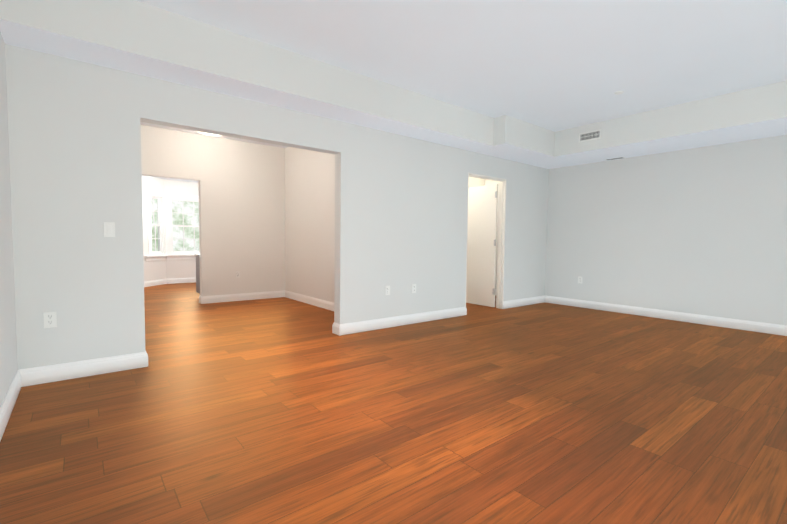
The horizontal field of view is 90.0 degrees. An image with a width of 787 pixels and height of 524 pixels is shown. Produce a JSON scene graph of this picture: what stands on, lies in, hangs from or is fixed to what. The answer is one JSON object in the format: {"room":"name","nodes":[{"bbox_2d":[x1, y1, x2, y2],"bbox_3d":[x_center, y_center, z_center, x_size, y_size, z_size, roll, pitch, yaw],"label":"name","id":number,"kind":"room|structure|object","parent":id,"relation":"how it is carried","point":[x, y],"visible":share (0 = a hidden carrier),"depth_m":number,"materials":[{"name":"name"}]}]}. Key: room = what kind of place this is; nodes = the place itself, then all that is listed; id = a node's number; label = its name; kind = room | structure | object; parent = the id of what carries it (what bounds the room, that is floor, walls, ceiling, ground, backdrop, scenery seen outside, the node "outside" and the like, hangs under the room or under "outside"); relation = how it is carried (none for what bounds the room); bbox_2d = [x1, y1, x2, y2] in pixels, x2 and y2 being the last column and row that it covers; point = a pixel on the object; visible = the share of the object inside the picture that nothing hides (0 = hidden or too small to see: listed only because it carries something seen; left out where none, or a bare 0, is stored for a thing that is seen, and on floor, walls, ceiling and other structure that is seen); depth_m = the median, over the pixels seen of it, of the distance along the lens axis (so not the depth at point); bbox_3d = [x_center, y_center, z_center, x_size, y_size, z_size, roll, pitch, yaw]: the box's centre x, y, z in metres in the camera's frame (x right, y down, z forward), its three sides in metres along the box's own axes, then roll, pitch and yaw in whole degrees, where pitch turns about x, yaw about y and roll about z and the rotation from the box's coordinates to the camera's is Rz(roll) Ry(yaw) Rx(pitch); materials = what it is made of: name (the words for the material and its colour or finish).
{"room":"empty living room","nodes":[
{"label":"empty living room","id":0,"kind":"room"},
{"bbox_2d":[0,32,17,406],"bbox_3d":[-1.055,-0.444,0.615,0.130,2.950,5.353,-2,4,-39],"label":"wall","id":1,"kind":"structure","parent":0,"point":[8,356],"depth_m":2.53,"materials":[{"name":"white paint"}]},
{"bbox_2d":[0,277,195,440],"bbox_3d":[-1.708,0.751,4.595,3.754,0.125,12.000,-2,4,-39],"label":"baseboard","id":2,"kind":"structure","parent":1,"relation":"attached to","point":[52,373],"depth_m":2.99,"materials":[{"name":"paint"}]},
{"bbox_2d":[142,176,165,281],"bbox_3d":[-4.821,-0.858,7.551,1.261,2.950,3.532,-2,4,-39],"label":"wall","id":3,"kind":"structure","parent":0,"point":[155,270],"depth_m":8.74,"materials":[{"name":"white paint"}]},
{"bbox_2d":[151,194,163,254],"bbox_3d":[-5.467,-0.848,8.999,0.130,1.360,0.430,1,3,6],"label":"bay window","id":4,"kind":"structure","parent":3,"relation":"in","point":[160,226],"depth_m":9.15,"materials":[{"name":"paint"}]},
{"bbox_2d":[164,180,198,278],"bbox_3d":[-4.657,-0.981,9.902,1.930,2.950,0.130,-2,4,-39],"label":"wall","id":5,"kind":"structure","parent":0,"point":[180,268],"depth_m":9.47,"materials":[{"name":"white paint"}]},
{"bbox_2d":[144,190,198,260],"bbox_3d":[-5.001,-0.829,9.230,1.552,1.562,0.565,-2,4,-39],"label":"window frame","id":6,"kind":"structure","parent":5,"relation":"attached to","point":[150,256],"depth_m":9.23,"materials":[{"name":"paint"}]},
{"bbox_2d":[169,197,198,253],"bbox_3d":[-5.011,-0.875,9.627,0.860,1.360,0.130,-2,4,-39],"label":"bay window","id":7,"kind":"structure","parent":5,"relation":"in","point":[171,200],"depth_m":9.52,"materials":[{"name":"paint"}]},
{"bbox_2d":[141,125,284,295],"bbox_3d":[-3.069,-0.787,6.609,3.560,2.950,0.130,-2,4,-39],"label":"wall","id":8,"kind":"structure","parent":0,"point":[241,185],"depth_m":6.75,"materials":[{"name":"white paint"}]},
{"bbox_2d":[200,290,283,303],"bbox_3d":[-2.629,0.614,6.965,1.440,0.125,0.033,-2,4,-39],"label":"baseboard","id":9,"kind":"structure","parent":8,"relation":"attached to","point":[270,294],"depth_m":6.90,"materials":[{"name":"paint"}]},
{"bbox_2d":[5,44,548,369],"bbox_3d":[0.009,-0.662,4.966,7.226,2.950,0.130,-2,4,-39],"label":"wall","id":10,"kind":"structure","parent":0,"point":[74,132],"depth_m":3.24,"materials":[{"name":"white paint"}]},
{"bbox_2d":[43,312,56,327],"bbox_3d":[-2.539,0.428,2.909,0.072,0.116,0.010,-2,4,-39],"label":"electrical outlet","id":11,"kind":"object","parent":10,"relation":"attached to","point":[50,319],"visible":1,"depth_m":2.91,"materials":[{"name":"white plastic"}]},
{"bbox_2d":[104,222,114,236],"bbox_3d":[-2.241,-0.255,3.103,0.072,0.116,0.012,-2,4,-39],"label":"light switch","id":12,"kind":"object","parent":10,"relation":"attached to","point":[109,229],"visible":1,"depth_m":3.10,"materials":[{"name":"white plastic"}]},
{"bbox_2d":[332,322,336,333],"bbox_3d":[-0.422,0.757,4.787,0.711,0.125,0.044,-2,4,-39],"label":"baseboard","id":13,"kind":"structure","parent":10,"relation":"attached to","point":[334,327],"depth_m":4.54,"materials":[{"name":"paint"}]},
{"bbox_2d":[385,286,389,294],"bbox_3d":[-0.072,0.353,4.875,0.072,0.116,0.010,-2,4,-39],"label":"electrical outlet","id":14,"kind":"object","parent":10,"relation":"attached to","point":[387,290],"visible":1,"depth_m":4.87,"materials":[{"name":"white plastic"}]},
{"bbox_2d":[337,307,466,335],"bbox_3d":[0.225,0.746,5.141,2.165,0.125,0.030,-2,4,-39],"label":"baseboard","id":15,"kind":"structure","parent":10,"relation":"attached to","point":[357,327],"depth_m":4.98,"materials":[{"name":"paint"}]},
{"bbox_2d":[412,284,415,292],"bbox_3d":[0.268,0.348,5.146,0.072,0.116,0.010,-2,4,-39],"label":"electrical outlet","id":16,"kind":"object","parent":10,"relation":"attached to","point":[413,288],"visible":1,"depth_m":5.14,"materials":[{"name":"white plastic"}]},
{"bbox_2d":[466,184,497,306],"bbox_3d":[1.384,-0.278,6.728,0.102,2.005,0.876,-2,4,-39],"label":"door","id":17,"kind":"structure","parent":10,"relation":"in","point":[482,243],"depth_m":6.61,"materials":[{"name":"beige paint"}]},
{"bbox_2d":[465,172,506,308],"bbox_3d":[1.392,-0.272,6.095,0.930,2.085,0.122,-2,4,-39],"label":"door frame","id":18,"kind":"structure","parent":10,"relation":"attached to","point":[501,244],"depth_m":6.35,"materials":[{"name":"beige paint"}]},
{"bbox_2d":[502,295,545,308],"bbox_3d":[2.246,0.684,6.761,1.223,0.125,0.044,-2,4,-39],"label":"baseboard","id":19,"kind":"structure","parent":10,"relation":"attached to","point":[539,299],"depth_m":6.71,"materials":[{"name":"paint"}]},
{"bbox_2d":[285,147,334,302],"bbox_3d":[-1.018,-0.740,6.196,0.130,2.950,3.077,-2,4,-39],"label":"wall","id":20,"kind":"structure","parent":0,"point":[309,223],"depth_m":6.56,"materials":[{"name":"white paint"}]},
{"bbox_2d":[284,290,333,310],"bbox_3d":[-1.092,0.672,6.224,0.017,0.125,3.077,-2,4,-39],"label":"baseboard","id":21,"kind":"structure","parent":20,"relation":"attached to","point":[324,304],"depth_m":6.59,"materials":[{"name":"paint"}]},
{"bbox_2d":[0,282,786,523],"bbox_3d":[-0.537,0.794,5.706,7.226,0.050,12.530,-2,4,-39],"label":"floor","id":22,"kind":"structure","parent":0,"point":[545,413],"depth_m":2.31,"materials":[{"name":"brown wood"}]},
{"bbox_2d":[196,258,199,293],"bbox_3d":[-2.749,0.266,7.462,1.685,0.765,0.660,-2,4,-39],"label":"base cabinet","id":23,"kind":"object","parent":22,"relation":"on","point":[197,273],"depth_m":7.07,"materials":[{"name":"grey wood"}]},
{"bbox_2d":[135,0,786,182],"bbox_3d":[-0.504,-1.925,5.562,7.226,0.497,12.530,-2,4,-39],"label":"ceiling","id":24,"kind":"structure","parent":0,"point":[555,65],"depth_m":3.39,"materials":[{"name":"white paint"}]},
{"bbox_2d":[197,131,221,135],"bbox_3d":[-2.721,-1.967,5.871,0.544,0.140,0.544,-2,4,-39],"label":"flush-mount dome light","id":25,"kind":"object","parent":24,"relation":"attached to","point":[208,134],"visible":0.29,"depth_m":5.86,"materials":[{"name":"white glass"}]},
{"bbox_2d":[0,0,786,168],"bbox_3d":[1.692,-1.641,2.825,6.976,0.382,5.233,-2,4,-39],"label":"soffit","id":26,"kind":"object","parent":24,"relation":"attached to","point":[136,37],"depth_m":3.87,"materials":[{"name":"white paint"}]},
{"bbox_2d":[579,129,601,141],"bbox_3d":[2.784,-1.788,5.577,0.012,0.125,0.310,-2,4,-39],"label":"ceiling vent","id":27,"kind":"object","parent":26,"relation":"in","point":[590,135],"visible":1,"depth_m":5.57,"materials":[{"name":"white plastic"}]},
{"bbox_2d":[469,176,484,187],"bbox_3d":[0.543,-0.775,7.215,3.582,2.950,0.130,-2,4,-39],"label":"wall","id":28,"kind":"structure","parent":0,"point":[475,182],"depth_m":7.98,"materials":[{"name":"white paint"}]},
{"bbox_2d":[485,135,786,324],"bbox_3d":[4.047,-0.647,5.594,0.130,2.950,6.780,-2,4,-39],"label":"wall","id":29,"kind":"structure","parent":0,"point":[701,230],"depth_m":5.54,"materials":[{"name":"white paint"}]},
{"bbox_2d":[545,296,786,335],"bbox_3d":[4.367,0.796,5.128,0.017,0.125,5.193,-2,4,-39],"label":"baseboard","id":30,"kind":"structure","parent":29,"relation":"attached to","point":[769,328],"depth_m":5.55,"materials":[{"name":"paint"}]},
{"label":"outside","id":31,"kind":"structure","parent":0,"visible":0},
{"bbox_2d":[151,198,198,250],"bbox_3d":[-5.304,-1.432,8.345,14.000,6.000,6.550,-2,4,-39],"label":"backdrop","id":32,"kind":"structure","parent":31,"point":[187,232],"depth_m":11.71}
]}

